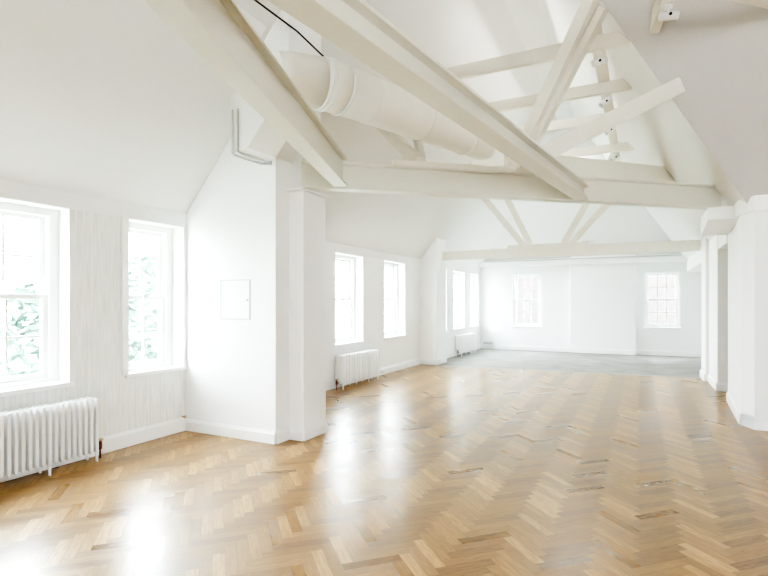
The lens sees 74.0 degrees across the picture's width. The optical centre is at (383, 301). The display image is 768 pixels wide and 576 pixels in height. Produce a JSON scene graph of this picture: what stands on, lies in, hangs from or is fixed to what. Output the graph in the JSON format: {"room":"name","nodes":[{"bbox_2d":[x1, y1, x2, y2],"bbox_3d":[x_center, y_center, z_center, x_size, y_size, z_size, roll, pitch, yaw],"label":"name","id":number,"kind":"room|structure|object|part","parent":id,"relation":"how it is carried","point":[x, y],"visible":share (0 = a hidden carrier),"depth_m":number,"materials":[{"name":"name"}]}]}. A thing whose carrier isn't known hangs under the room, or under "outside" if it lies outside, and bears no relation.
{"room":"empty loft space","nodes":[
{"label":"empty loft space","id":0,"kind":"room"},
{"bbox_2d":[0,197,419,437],"bbox_3d":[-2.499,0.230,6.010,0.360,2.540,15.500,0,0,27],"label":"wall","id":1,"kind":"structure","parent":0,"point":[89,243],"depth_m":5.19,"materials":[{"name":"white paint"}]},
{"bbox_2d":[0,202,74,396],"bbox_3d":[-3.320,-0.040,4.302,0.365,1.650,1.220,0,0,27],"label":"window","id":2,"kind":"structure","parent":1,"relation":"in","point":[47,219],"depth_m":4.73,"materials":[{"name":"white wood"}]},
{"bbox_3d":[-3.425,-0.413,4.355,0.040,0.772,0.986,0,0,27],"label":"sash","id":3,"kind":"part","parent":2,"relation":"part of","materials":[{"name":"glass"}]},
{"bbox_3d":[-3.381,0.319,4.332,0.040,0.772,0.986,0,0,27],"label":"sash","id":4,"kind":"part","parent":2,"relation":"part of","materials":[{"name":"glass"}]},
{"bbox_3d":[-3.253,0.764,4.269,0.215,0.042,1.220,0,0,27],"label":"sill","id":5,"kind":"part","parent":2,"relation":"part of","materials":[{"name":"white wood"}]},
{"bbox_2d":[0,178,185,226],"bbox_3d":[-4.062,-0.950,2.482,0.012,0.161,7.790,0,0,27],"label":"trim","id":6,"kind":"structure","parent":1,"relation":"attached to","point":[9,189],"depth_m":4.87,"materials":[{"name":"white paint"}]},
{"bbox_2d":[0,417,186,482],"bbox_3d":[-4.058,1.415,2.479,0.022,0.161,7.790,0,0,27],"label":"baseboard","id":7,"kind":"structure","parent":1,"relation":"attached to","point":[132,437],"depth_m":5.30,"materials":[{"name":"white wood"}]},
{"bbox_2d":[122,215,186,375],"bbox_3d":[-2.496,-0.055,5.591,0.022,1.680,0.823,0,0,27],"label":"trim","id":8,"kind":"structure","parent":1,"relation":"attached to","point":[125,218],"depth_m":5.26,"materials":[{"name":"white wood"}]},
{"bbox_2d":[125,222,186,377],"bbox_3d":[-2.631,-0.040,5.674,0.365,1.650,0.780,0,0,27],"label":"window","id":9,"kind":"structure","parent":1,"relation":"in","point":[163,364],"depth_m":5.91,"materials":[{"name":"white wood"}]},
{"bbox_3d":[-2.736,-0.413,5.727,0.040,0.772,0.546,0,0,27],"label":"sash","id":10,"kind":"part","parent":9,"relation":"part of","materials":[{"name":"clear glass"}]},
{"bbox_3d":[-2.692,0.319,5.704,0.040,0.772,0.546,0,0,27],"label":"sash","id":11,"kind":"part","parent":9,"relation":"part of","materials":[{"name":"glass"}]},
{"bbox_3d":[-2.723,-0.055,5.720,0.160,1.620,0.710,0,0,27],"label":"frame","id":12,"kind":"part","parent":9,"relation":"part of","materials":[{"name":"white wood"}]},
{"bbox_3d":[-2.564,0.764,5.640,0.215,0.042,0.780,0,0,27],"label":"sill","id":13,"kind":"part","parent":9,"relation":"part of","materials":[{"name":"white wood"}]},
{"bbox_2d":[335,254,364,346],"bbox_3d":[-0.756,-0.040,9.409,0.365,1.650,1.060,0,0,27],"label":"window","id":14,"kind":"structure","parent":1,"relation":"in","point":[350,339],"depth_m":9.77,"materials":[{"name":"white wood"}]},
{"bbox_3d":[-0.861,-0.413,9.462,0.040,0.772,0.826,0,0,27],"label":"sash","id":15,"kind":"part","parent":14,"relation":"part of","materials":[{"name":"glass"}]},
{"bbox_3d":[-0.816,0.319,9.440,0.040,0.772,0.826,0,0,27],"label":"sash","id":16,"kind":"part","parent":14,"relation":"part of","materials":[{"name":"white glass"}]},
{"bbox_3d":[-0.848,-0.055,9.456,0.160,1.620,0.990,0,0,27],"label":"frame","id":17,"kind":"part","parent":14,"relation":"part of","materials":[{"name":"white wood"}]},
{"bbox_3d":[-0.689,0.764,9.376,0.215,0.042,1.060,0,0,27],"label":"sill","id":18,"kind":"part","parent":14,"relation":"part of","materials":[{"name":"white wood"}]},
{"bbox_2d":[326,241,419,264],"bbox_3d":[-0.569,-0.958,9.439,0.012,0.145,6.440,0,0,27],"label":"trim","id":19,"kind":"structure","parent":1,"relation":"attached to","point":[332,246],"depth_m":9.96,"materials":[{"name":"white paint"}]},
{"bbox_2d":[326,358,420,390],"bbox_3d":[-0.565,1.423,9.437,0.022,0.146,6.440,0,0,27],"label":"baseboard","id":20,"kind":"structure","parent":1,"relation":"attached to","point":[330,385],"depth_m":10.81,"materials":[{"name":"white wood"}]},
{"bbox_2d":[384,262,406,339],"bbox_3d":[0.112,-0.040,11.138,0.365,1.650,1.106,0,0,27],"label":"window","id":21,"kind":"structure","parent":1,"relation":"in","point":[393,333],"depth_m":11.53,"materials":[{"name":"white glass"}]},
{"bbox_3d":[0.007,-0.413,11.191,0.040,0.772,0.872,0,0,27],"label":"sash","id":22,"kind":"part","parent":21,"relation":"part of","materials":[{"name":"glass"}]},
{"bbox_3d":[0.052,0.319,11.168,0.040,0.772,0.872,0,0,27],"label":"sash","id":23,"kind":"part","parent":21,"relation":"part of","materials":[{"name":"white glass"}]},
{"bbox_3d":[0.020,-0.055,11.184,0.160,1.620,1.036,0,0,27],"label":"frame","id":24,"kind":"part","parent":21,"relation":"part of","materials":[{"name":"white wood"}]},
{"bbox_3d":[0.179,0.764,11.104,0.215,0.042,1.106,0,0,27],"label":"sill","id":25,"kind":"part","parent":21,"relation":"part of","materials":[{"name":"white wood"}]},
{"bbox_2d":[186,137,304,431],"bbox_3d":[-1.580,-0.537,5.968,1.320,4.074,0.670,0,0,27],"label":"wall","id":26,"kind":"structure","parent":0,"point":[237,371],"depth_m":5.59,"materials":[{"name":"white paint"}]},
{"bbox_2d":[185,419,275,443],"bbox_3d":[-1.735,1.431,5.659,1.320,0.131,0.022,0,0,27],"label":"baseboard","id":27,"kind":"structure","parent":26,"relation":"attached to","point":[244,433],"depth_m":5.62,"materials":[{"name":"white wood"}]},
{"bbox_2d":[220,279,249,319],"bbox_3d":[-1.643,-0.026,5.619,0.434,0.442,0.011,0,0,27],"label":"access panel","id":28,"kind":"object","parent":26,"relation":"attached to","point":[234,294],"visible":1,"depth_m":5.61,"materials":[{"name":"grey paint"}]},
{"bbox_2d":[231,10,320,163],"bbox_3d":[-1.136,-2.244,5.410,0.755,1.528,0.550,0,0,27],"label":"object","id":29,"kind":"structure","parent":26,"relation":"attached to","point":[258,139],"depth_m":5.24,"materials":[{"name":"white paint"}]},
{"bbox_2d":[231,109,271,164],"bbox_3d":[-1.390,-1.722,5.376,0.413,0.556,0.096,0,0,-10],"label":"conduit","id":30,"kind":"object","parent":29,"relation":"attached to","point":[232,110],"visible":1,"depth_m":5.31,"materials":[{"name":"white metal"}]},
{"bbox_2d":[237,108,271,162],"bbox_3d":[-1.358,-1.733,5.344,0.360,0.535,0.064,0,0,-17],"label":"conduit","id":31,"kind":"object","parent":29,"relation":"attached to","point":[238,151],"visible":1,"depth_m":5.27,"materials":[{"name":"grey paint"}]},
{"bbox_2d":[290,428,302,440],"bbox_3d":[-0.957,1.438,5.527,0.190,0.116,0.020,0,0,27],"label":"baseboard","id":32,"kind":"structure","parent":26,"relation":"attached to","point":[295,434],"depth_m":5.51,"materials":[{"name":"white wood"}]},
{"bbox_2d":[0,0,557,263],"bbox_3d":[-0.038,-2.755,7.234,2.940,3.470,19.895,0,0,27],"label":"ceiling","id":33,"kind":"structure","parent":0,"point":[99,98],"depth_m":4.97,"materials":[{"name":"white paint"}]},
{"bbox_2d":[237,5,266,36],"bbox_3d":[-1.499,-2.651,4.373,0.119,0.125,1.370,0,0,27],"label":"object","id":34,"kind":"structure","parent":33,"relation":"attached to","point":[259,27],"depth_m":4.85,"materials":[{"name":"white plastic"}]},
{"bbox_2d":[254,0,323,56],"bbox_3d":[-1.206,-2.636,4.543,0.206,0.358,1.839,0,0,38],"label":"cable","id":35,"kind":"object","parent":33,"relation":"attached to","point":[258,2],"visible":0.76,"depth_m":4.94,"materials":[{"name":"black plastic"}]},
{"bbox_2d":[273,51,497,159],"bbox_3d":[0.212,-2.165,5.806,3.159,0.594,0.541,0,0,-38],"label":"ventilation duct","id":36,"kind":"object","parent":33,"relation":"hanging from","point":[335,87],"visible":0.88,"depth_m":5.31,"materials":[{"name":"white plastic"}]},
{"bbox_2d":[443,153,699,260],"bbox_3d":[3.836,-2.135,11.390,5.495,2.231,0.160,0,0,27],"label":"roof truss","id":37,"kind":"object","parent":33,"relation":"attached to","point":[573,248],"visible":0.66,"depth_m":11.24,"materials":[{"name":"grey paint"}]},
{"bbox_3d":[3.673,-1.274,11.472,1.770,0.073,0.120,0,0,27],"label":"plate","id":38,"kind":"part","parent":37,"relation":"part of","materials":[{"name":"white wood"}]},
{"bbox_2d":[289,191,325,429],"bbox_3d":[-0.856,0.150,5.734,0.195,2.700,0.440,0,0,27],"label":"pillar","id":39,"kind":"structure","parent":0,"point":[307,211],"depth_m":5.58,"materials":[{"name":"white paint"}]},
{"bbox_2d":[276,427,289,443],"bbox_3d":[-1.079,1.431,5.471,0.022,0.131,0.230,0,0,27],"label":"baseboard","id":40,"kind":"structure","parent":39,"relation":"attached to","point":[282,435],"depth_m":5.46,"materials":[{"name":"white wood"}]},
{"bbox_2d":[286,187,329,197],"bbox_3d":[-0.847,-1.216,5.718,0.215,0.023,0.540,0,0,27],"label":"cap","id":41,"kind":"object","parent":39,"relation":"on","point":[296,189],"visible":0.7,"depth_m":5.56,"materials":[{"name":"white paint"}]},
{"bbox_2d":[300,159,724,209],"bbox_3d":[1.776,-1.380,6.136,5.490,0.300,0.150,0,0,-13],"label":"steel beam","id":42,"kind":"structure","parent":41,"relation":"on","point":[359,177],"depth_m":6.00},
{"bbox_2d":[267,0,588,200],"bbox_3d":[0.378,-1.315,3.197,0.160,0.170,7.128,0,0,34],"label":"steel beam","id":43,"kind":"structure","parent":42,"relation":"attached to","point":[354,26],"depth_m":2.89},
{"bbox_2d":[144,0,346,186],"bbox_3d":[-0.757,-1.383,3.221,0.150,0.306,4.469,0,0,8],"label":"steel beam","id":44,"kind":"structure","parent":43,"relation":"attached to","point":[218,31],"depth_m":2.97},
{"bbox_2d":[391,160,531,172],"bbox_3d":[0.924,-1.562,5.772,1.717,0.060,0.193,0,0,-13],"label":"plate","id":45,"kind":"object","parent":42,"relation":"on","point":[473,167],"depth_m":5.87,"materials":[{"name":"white wood"}]},
{"bbox_2d":[374,127,423,160],"bbox_3d":[0.107,-2.100,6.476,0.090,1.102,1.486,0,0,-24],"label":"strut","id":46,"kind":"object","parent":45,"relation":"on","point":[411,154],"visible":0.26,"depth_m":6.14,"materials":[{"name":"white wood"}]},
{"bbox_2d":[413,140,425,161],"bbox_3d":[0.371,-2.345,6.556,0.080,1.567,1.452,0,0,-6],"label":"strut","id":47,"kind":"object","parent":45,"relation":"on","point":[418,145],"visible":0.2,"depth_m":5.99,"materials":[{"name":"white wood"}]},
{"bbox_2d":[303,422,326,440],"bbox_3d":[-0.760,1.438,5.685,0.020,0.116,0.440,0,0,27],"label":"baseboard","id":48,"kind":"structure","parent":39,"relation":"attached to","point":[319,429],"depth_m":5.66,"materials":[{"name":"white wood"}]},
{"bbox_2d":[0,365,767,575],"bbox_3d":[2.389,1.500,3.478,10.850,0.001,15.360,0,0,27],"label":"floor","id":49,"kind":"structure","parent":0,"point":[417,470],"depth_m":4.04,"materials":[{"name":"brown wood"}]},
{"bbox_2d":[0,396,103,478],"bbox_3d":[-3.092,1.200,4.171,0.172,0.600,1.690,0,0,27],"label":"radiator","id":50,"kind":"object","parent":49,"relation":"on","point":[36,437],"visible":1,"depth_m":4.40,"materials":[{"name":"white metal"}]},
{"bbox_2d":[335,349,378,389],"bbox_3d":[-0.490,1.208,9.321,0.172,0.585,1.480,0,0,27],"label":"radiator","id":51,"kind":"object","parent":49,"relation":"on","point":[353,366],"visible":1,"depth_m":9.14,"materials":[{"name":"white metal"}]},
{"bbox_2d":[453,366,698,377],"bbox_3d":[3.817,1.498,11.024,5.208,0.004,0.040,0,0,21],"label":"trim","id":52,"kind":"structure","parent":49,"relation":"on","point":[453,366],"depth_m":10.83,"materials":[{"name":"wood"}]},
{"bbox_2d":[420,238,445,364],"bbox_3d":[1.210,-0.012,12.518,0.430,3.024,0.660,0,0,27],"label":"wall","id":53,"kind":"structure","parent":0,"point":[432,265],"depth_m":12.24,"materials":[{"name":"white paint"}]},
{"bbox_2d":[420,358,436,364],"bbox_3d":[1.057,1.423,12.213,0.430,0.146,0.022,0,0,27],"label":"baseboard","id":54,"kind":"structure","parent":53,"relation":"attached to","point":[429,361],"depth_m":12.20,"materials":[{"name":"white wood"}]},
{"bbox_2d":[437,356,446,364],"bbox_3d":[1.412,1.423,12.416,0.022,0.146,0.660,0,0,27],"label":"baseboard","id":55,"kind":"structure","parent":53,"relation":"attached to","point":[441,360],"depth_m":12.40,"materials":[{"name":"white wood"}]},
{"bbox_2d":[446,260,480,352],"bbox_3d":[2.122,0.130,14.880,0.360,2.740,4.500,0,0,27],"label":"wall","id":56,"kind":"structure","parent":0,"point":[465,269],"depth_m":15.00,"materials":[{"name":"white paint"}]},
{"bbox_2d":[453,272,465,330],"bbox_3d":[2.010,-0.040,14.584,0.365,1.650,1.060,0,0,27],"label":"window","id":57,"kind":"structure","parent":56,"relation":"in","point":[456,274],"depth_m":14.97,"materials":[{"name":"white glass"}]},
{"bbox_3d":[1.905,-0.413,14.636,0.040,0.772,0.826,0,0,27],"label":"sash","id":58,"kind":"part","parent":57,"relation":"part of","materials":[{"name":"white wood"}]},
{"bbox_3d":[1.950,0.319,14.614,0.040,0.772,0.826,0,0,27],"label":"sash","id":59,"kind":"part","parent":57,"relation":"part of","materials":[{"name":"white glass"}]},
{"bbox_3d":[1.918,-0.055,14.630,0.160,1.620,0.990,0,0,27],"label":"frame","id":60,"kind":"part","parent":57,"relation":"part of","materials":[{"name":"white wood"}]},
{"bbox_3d":[2.077,0.764,14.550,0.215,0.042,1.060,0,0,27],"label":"sill","id":61,"kind":"part","parent":57,"relation":"part of","materials":[{"name":"white wood"}]},
{"bbox_2d":[446,344,480,357],"bbox_3d":[2.221,1.423,14.651,0.022,0.146,4.060,0,0,27],"label":"baseboard","id":62,"kind":"structure","parent":56,"relation":"attached to","point":[452,353],"depth_m":14.09,"materials":[{"name":"white wood"}]},
{"bbox_2d":[470,275,478,327],"bbox_3d":[2.676,-0.040,15.911,0.365,1.650,0.870,0,0,27],"label":"window","id":63,"kind":"structure","parent":56,"relation":"in","point":[472,325],"depth_m":16.21,"materials":[{"name":"white wood"}]},
{"bbox_3d":[2.584,-0.055,15.957,0.160,1.620,0.800,0,0,27],"label":"frame","id":64,"kind":"part","parent":63,"relation":"part of","materials":[{"name":"white wood"}]},
{"bbox_2d":[481,265,569,351],"bbox_3d":[4.271,0.100,16.106,3.100,2.800,0.380,0,0,27],"label":"wall","id":65,"kind":"structure","parent":0,"point":[496,282],"depth_m":15.83,"materials":[{"name":"white paint"}]},
{"bbox_2d":[481,344,569,351],"bbox_3d":[4.341,1.423,15.846,2.740,0.146,0.022,0,0,27],"label":"baseboard","id":66,"kind":"structure","parent":65,"relation":"attached to","point":[484,346],"depth_m":15.81,"materials":[{"name":"white wood"}]},
{"bbox_2d":[510,274,542,327],"bbox_3d":[4.468,-0.035,15.920,0.970,1.650,0.295,0,0,27],"label":"window","id":67,"kind":"structure","parent":65,"relation":"in","point":[515,324],"depth_m":15.94,"materials":[{"name":"white wood"}]},
{"bbox_3d":[4.435,0.769,15.853,0.970,0.042,0.145,0,0,27],"label":"sill","id":68,"kind":"part","parent":67,"relation":"part of","materials":[{"name":"white wood"}]},
{"bbox_3d":[4.505,-0.412,15.994,0.750,0.775,0.040,0,0,27],"label":"sash","id":69,"kind":"part","parent":67,"relation":"part of","materials":[{"name":"white glass"}]},
{"bbox_3d":[4.483,0.323,15.949,0.750,0.775,0.040,0,0,27],"label":"sash","id":70,"kind":"part","parent":67,"relation":"part of","materials":[{"name":"white glass"}]},
{"bbox_2d":[504,0,574,119],"bbox_3d":[4.105,-4.490,3.508,7.810,0.001,16.954,0,0,27],"label":"ceiling","id":71,"kind":"structure","parent":0,"point":[525,16],"depth_m":8.50,"materials":[{"name":"white paint"}]},
{"bbox_2d":[419,348,700,377],"bbox_3d":[5.084,1.500,12.967,7.150,0.001,5.260,0,0,27],"label":"floor","id":72,"kind":"structure","parent":0,"point":[679,366],"depth_m":12.65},
{"bbox_2d":[456,333,475,355],"bbox_3d":[2.350,1.210,14.642,0.172,0.580,1.480,0,0,27],"label":"radiator","id":73,"kind":"object","parent":72,"relation":"on","point":[466,342],"visible":1,"depth_m":14.46,"materials":[{"name":"white metal"}]},
{"bbox_2d":[484,129,681,260],"bbox_3d":[5.136,-2.755,14.121,6.007,3.470,2.941,0,0,27],"label":"ceiling","id":74,"kind":"structure","parent":0,"point":[544,222],"depth_m":14.37,"materials":[{"name":"white paint"}]},
{"bbox_2d":[570,254,635,354],"bbox_3d":[6.420,0.075,14.982,1.750,2.850,0.460,0,0,27],"label":"wall","id":75,"kind":"structure","parent":0,"point":[602,296],"depth_m":14.77,"materials":[{"name":"white paint"}]},
{"bbox_2d":[479,254,687,267],"bbox_3d":[5.627,-1.200,15.030,5.770,0.200,0.165,0,0,27],"label":"beam","id":76,"kind":"structure","parent":75,"relation":"attached to","point":[683,257],"depth_m":14.84,"materials":[{"name":"white wood"}]},
{"bbox_2d":[570,347,635,354],"bbox_3d":[6.312,1.423,14.767,1.750,0.146,0.022,0,0,27],"label":"baseboard","id":77,"kind":"structure","parent":75,"relation":"attached to","point":[574,350],"depth_m":14.74,"materials":[{"name":"white wood"}]},
{"bbox_2d":[534,0,745,257],"bbox_3d":[4.636,-2.755,9.406,2.669,3.470,11.818,0,0,27],"label":"ceiling","id":78,"kind":"structure","parent":0,"point":[661,135],"depth_m":7.18,"materials":[{"name":"white paint"}]},
{"bbox_2d":[388,31,630,84],"bbox_3d":[1.224,-2.845,6.178,3.174,0.150,0.080,0,0,27],"label":"tie","id":79,"kind":"object","parent":78,"relation":"attached to","point":[615,39],"visible":0.56,"depth_m":5.93,"materials":[{"name":"white wood"}]},
{"bbox_2d":[588,20,620,161],"bbox_3d":[3.688,-2.936,8.303,0.140,0.030,6.650,0,0,27],"label":"board","id":80,"kind":"object","parent":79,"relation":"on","point":[602,72],"visible":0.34,"depth_m":6.70,"materials":[{"name":"white wood"}]},
{"bbox_2d":[590,51,607,66],"bbox_3d":[2.501,-2.826,5.930,0.187,0.190,0.105,0,0,8],"label":"spotlight","id":81,"kind":"object","parent":80,"relation":"hanging from","point":[603,60],"visible":0.79,"depth_m":5.90,"materials":[{"name":"white plastic"}]},
{"bbox_2d":[598,95,611,107],"bbox_3d":[3.084,-2.813,7.111,0.181,0.216,0.105,0,0,8],"label":"spotlight","id":82,"kind":"object","parent":80,"relation":"hanging from","point":[608,99],"visible":0.76,"depth_m":7.08,"materials":[{"name":"white plastic"}]},
{"bbox_2d":[604,127,615,135],"bbox_3d":[3.672,-2.813,8.281,0.181,0.216,0.105,0,0,8],"label":"spotlight","id":83,"kind":"object","parent":80,"relation":"hanging from","point":[614,128],"visible":0.41,"depth_m":8.25,"materials":[{"name":"white plastic"}]},
{"bbox_2d":[610,152,619,160],"bbox_3d":[4.457,-2.813,9.845,0.181,0.216,0.105,0,0,8],"label":"spotlight","id":84,"kind":"object","parent":80,"relation":"hanging from","point":[617,155],"visible":0.7,"depth_m":9.81,"materials":[{"name":"white plastic"}]},
{"bbox_2d":[436,113,632,147],"bbox_3d":[2.364,-2.845,8.448,3.174,0.150,0.080,0,0,27],"label":"tie","id":85,"kind":"object","parent":78,"relation":"attached to","point":[571,123],"visible":0.37,"depth_m":8.12,"materials":[{"name":"white wood"}]},
{"bbox_2d":[470,142,633,165],"bbox_3d":[3.135,-2.845,9.985,3.174,0.150,0.080,0,0,27],"label":"tie","id":86,"kind":"object","parent":78,"relation":"attached to","point":[624,146],"visible":0.64,"depth_m":9.59,"materials":[{"name":"white wood"}]},
{"bbox_2d":[488,79,631,111],"bbox_3d":[1.816,-2.845,7.357,3.174,0.150,0.080,0,0,27],"label":"tie","id":87,"kind":"object","parent":78,"relation":"attached to","point":[619,85],"visible":0.56,"depth_m":6.91,"materials":[{"name":"white wood"}]},
{"bbox_2d":[504,155,675,181],"bbox_3d":[3.333,-2.050,7.934,3.268,0.300,0.120,0,0,-18],"label":"tie beam","id":88,"kind":"structure","parent":78,"relation":"attached to","point":[616,169],"depth_m":7.97,"materials":[{"name":"white wood"}]},
{"bbox_2d":[572,171,608,177],"bbox_3d":[2.487,-1.562,6.133,0.600,0.060,0.193,0,0,-13],"label":"plate","id":89,"kind":"object","parent":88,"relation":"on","point":[587,174],"depth_m":6.26,"materials":[{"name":"white wood"}]},
{"bbox_2d":[507,0,600,169],"bbox_3d":[1.861,-2.380,5.679,0.264,1.678,1.280,0,0,-32],"label":"strut","id":90,"kind":"object","parent":89,"relation":"on","point":[586,9],"visible":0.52,"depth_m":5.47,"materials":[{"name":"white wood"}]},
{"bbox_2d":[520,6,607,167],"bbox_3d":[1.966,-2.325,5.743,0.175,1.525,1.189,0,0,-35],"label":"strut","id":91,"kind":"object","parent":89,"relation":"on","point":[600,13],"visible":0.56,"depth_m":5.55,"materials":[{"name":"white wood"}]},
{"bbox_2d":[636,261,700,356],"bbox_3d":[8.324,0.100,14.138,2.410,2.800,0.260,0,0,27],"label":"wall","id":92,"kind":"structure","parent":0,"point":[688,338],"depth_m":14.10,"materials":[{"name":"white paint"}]},
{"bbox_2d":[643,272,681,328],"bbox_3d":[7.819,-0.040,14.350,0.940,1.580,0.255,0,0,27],"label":"window","id":93,"kind":"structure","parent":92,"relation":"in","point":[677,274],"depth_m":14.31,"materials":[{"name":"white wood"}]},
{"bbox_3d":[7.847,-0.415,14.406,0.770,0.750,0.040,0,0,27],"label":"sash","id":94,"kind":"part","parent":93,"relation":"part of","materials":[{"name":"white glass"}]},
{"bbox_3d":[7.785,0.729,14.283,0.940,0.042,0.105,0,0,27],"label":"sill","id":95,"kind":"part","parent":93,"relation":"part of","materials":[{"name":"white wood"}]},
{"bbox_3d":[7.825,0.295,14.361,0.770,0.750,0.040,0,0,27],"label":"sash","id":96,"kind":"part","parent":93,"relation":"part of","materials":[{"name":"white glass"}]},
{"bbox_2d":[636,349,700,356],"bbox_3d":[8.216,1.423,14.035,2.310,0.146,0.022,0,0,27],"label":"baseboard","id":97,"kind":"structure","parent":92,"relation":"attached to","point":[638,351],"depth_m":14.18,"materials":[{"name":"white wood"}]},
{"bbox_2d":[601,0,767,202],"bbox_3d":[4.758,-2.755,4.364,7.412,3.470,2.916,0,0,27],"label":"ceiling","id":98,"kind":"structure","parent":0,"point":[718,49],"depth_m":5.36,"materials":[{"name":"grey paint"}]},
{"bbox_2d":[541,77,684,156],"bbox_3d":[2.370,-1.905,5.345,1.795,1.037,0.070,0,0,-12],"label":"tie","id":99,"kind":"object","parent":98,"relation":"attached to","point":[653,98],"visible":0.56,"depth_m":5.32,"materials":[{"name":"white wood"}]},
{"bbox_2d":[650,0,670,33],"bbox_3d":[1.938,-3.632,1.987,0.090,1.708,6.876,0,0,15],"label":"tie","id":100,"kind":"object","parent":98,"relation":"attached to","point":[655,25],"visible":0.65,"depth_m":5.10,"materials":[{"name":"white wood"}]},
{"bbox_2d":[658,2,679,20],"bbox_3d":[2.736,-2.774,4.894,0.182,0.142,0.104,0,0,11],"label":"spotlight","id":101,"kind":"object","parent":100,"relation":"hanging from","point":[669,15],"visible":1,"depth_m":4.87,"materials":[{"name":"white plastic"}]},
{"bbox_2d":[730,0,767,8],"bbox_3d":[1.613,-2.150,3.235,5.624,1.434,0.100,0,0,-34],"label":"tie","id":102,"kind":"object","parent":98,"relation":"attached to","point":[758,3],"visible":1,"depth_m":4.26,"materials":[{"name":"white wood"}]},
{"bbox_2d":[701,237,708,381],"bbox_3d":[6.389,0.125,9.828,0.400,2.750,0.700,0,0,27],"label":"wall","id":103,"kind":"structure","parent":0,"point":[705,242],"depth_m":9.61,"materials":[{"name":"white paint"}]},
{"bbox_2d":[700,369,704,380],"bbox_3d":[6.197,1.423,9.925,0.030,0.146,0.700,0,0,27],"label":"baseboard","id":104,"kind":"structure","parent":103,"relation":"attached to","point":[702,374],"depth_m":9.78,"materials":[{"name":"white wood"}]},
{"bbox_2d":[687,235,727,382],"bbox_3d":[7.109,0.125,11.206,0.350,2.750,6.070,0,0,27],"label":"wall","id":105,"kind":"structure","parent":0,"point":[718,258],"depth_m":8.57,"materials":[{"name":"white paint"}]},
{"bbox_2d":[708,374,716,390],"bbox_3d":[5.844,1.423,9.078,0.022,0.146,1.130,0,0,27],"label":"baseboard","id":106,"kind":"structure","parent":105,"relation":"attached to","point":[711,380],"depth_m":8.96,"materials":[{"name":"white wood"}]},
{"bbox_2d":[717,382,727,391],"bbox_3d":[5.747,1.423,8.482,0.340,0.146,0.022,0,0,27],"label":"baseboard","id":107,"kind":"structure","parent":105,"relation":"attached to","point":[723,387],"depth_m":8.52,"materials":[{"name":"white wood"}]},
{"bbox_2d":[718,235,727,248],"bbox_3d":[5.548,-1.070,8.074,0.330,0.360,0.930,0,0,27],"label":"lintel","id":108,"kind":"object","parent":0,"point":[722,239],"visible":0.21,"depth_m":8.18,"materials":[{"name":"white paint"}]},
{"bbox_2d":[728,194,767,428],"bbox_3d":[6.883,0.125,5.798,4.900,2.750,1.940,0,0,27],"label":"wall","id":109,"kind":"structure","parent":0,"point":[748,238],"depth_m":6.09,"materials":[{"name":"white paint"}]},
{"bbox_2d":[701,206,736,235],"bbox_3d":[4.571,-1.094,6.965,0.340,0.267,0.890,0,0,27],"label":"trim","id":110,"kind":"structure","parent":109,"relation":"attached to","point":[715,220],"depth_m":6.74,"materials":[{"name":"white paint"}]},
{"bbox_2d":[726,391,740,423],"bbox_3d":[4.774,1.423,6.981,0.022,0.146,1.722,0,0,30],"label":"baseboard","id":111,"kind":"structure","parent":109,"relation":"attached to","point":[730,401],"depth_m":6.78,"materials":[{"name":"white wood"}]},
{"bbox_2d":[741,413,753,428],"bbox_3d":[4.364,1.423,6.106,0.022,0.146,0.242,0,0,2],"label":"baseboard","id":112,"kind":"structure","parent":109,"relation":"attached to","point":[746,416],"depth_m":6.11,"materials":[{"name":"white wood"}]},
{"bbox_2d":[734,195,767,218],"bbox_3d":[6.548,-1.153,5.158,4.925,0.185,0.545,0,0,27],"label":"cap","id":113,"kind":"object","parent":109,"relation":"attached to","point":[759,202],"visible":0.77,"depth_m":5.98,"materials":[{"name":"white paint"}]},
{"bbox_2d":[754,417,767,430],"bbox_3d":[6.488,1.423,4.899,4.800,0.146,0.022,0,0,27],"label":"baseboard","id":114,"kind":"structure","parent":109,"relation":"attached to","point":[761,424],"depth_m":5.94,"materials":[{"name":"white wood"}]},
{"label":"outside","id":115,"kind":"structure","parent":0,"visible":0},
{"label":"ground","id":116,"kind":"structure","parent":115,"visible":0},
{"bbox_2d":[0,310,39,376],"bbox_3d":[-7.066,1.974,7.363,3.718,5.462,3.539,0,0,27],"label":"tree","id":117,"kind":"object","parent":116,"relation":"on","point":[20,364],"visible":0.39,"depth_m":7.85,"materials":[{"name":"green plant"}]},
{"bbox_2d":[1,282,157,372],"bbox_3d":[-6.159,1.961,10.926,3.684,5.489,3.639,0,0,27],"label":"tree","id":118,"kind":"object","parent":116,"relation":"on","point":[22,321],"visible":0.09,"depth_m":10.08,"materials":[{"name":"green plant"}]},
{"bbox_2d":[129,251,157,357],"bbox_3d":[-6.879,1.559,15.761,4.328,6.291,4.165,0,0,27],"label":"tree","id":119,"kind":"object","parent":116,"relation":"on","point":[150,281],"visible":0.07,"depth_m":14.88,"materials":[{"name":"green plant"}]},
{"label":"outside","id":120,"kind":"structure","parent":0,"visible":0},
{"label":"ground","id":121,"kind":"structure","parent":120,"visible":0},
{"bbox_2d":[517,275,675,323],"bbox_3d":[10.327,-1.300,25.027,13.000,12.000,4.000,0,0,27],"label":"brick building","id":122,"kind":"structure","parent":121,"relation":"on","point":[652,280],"depth_m":22.14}
]}

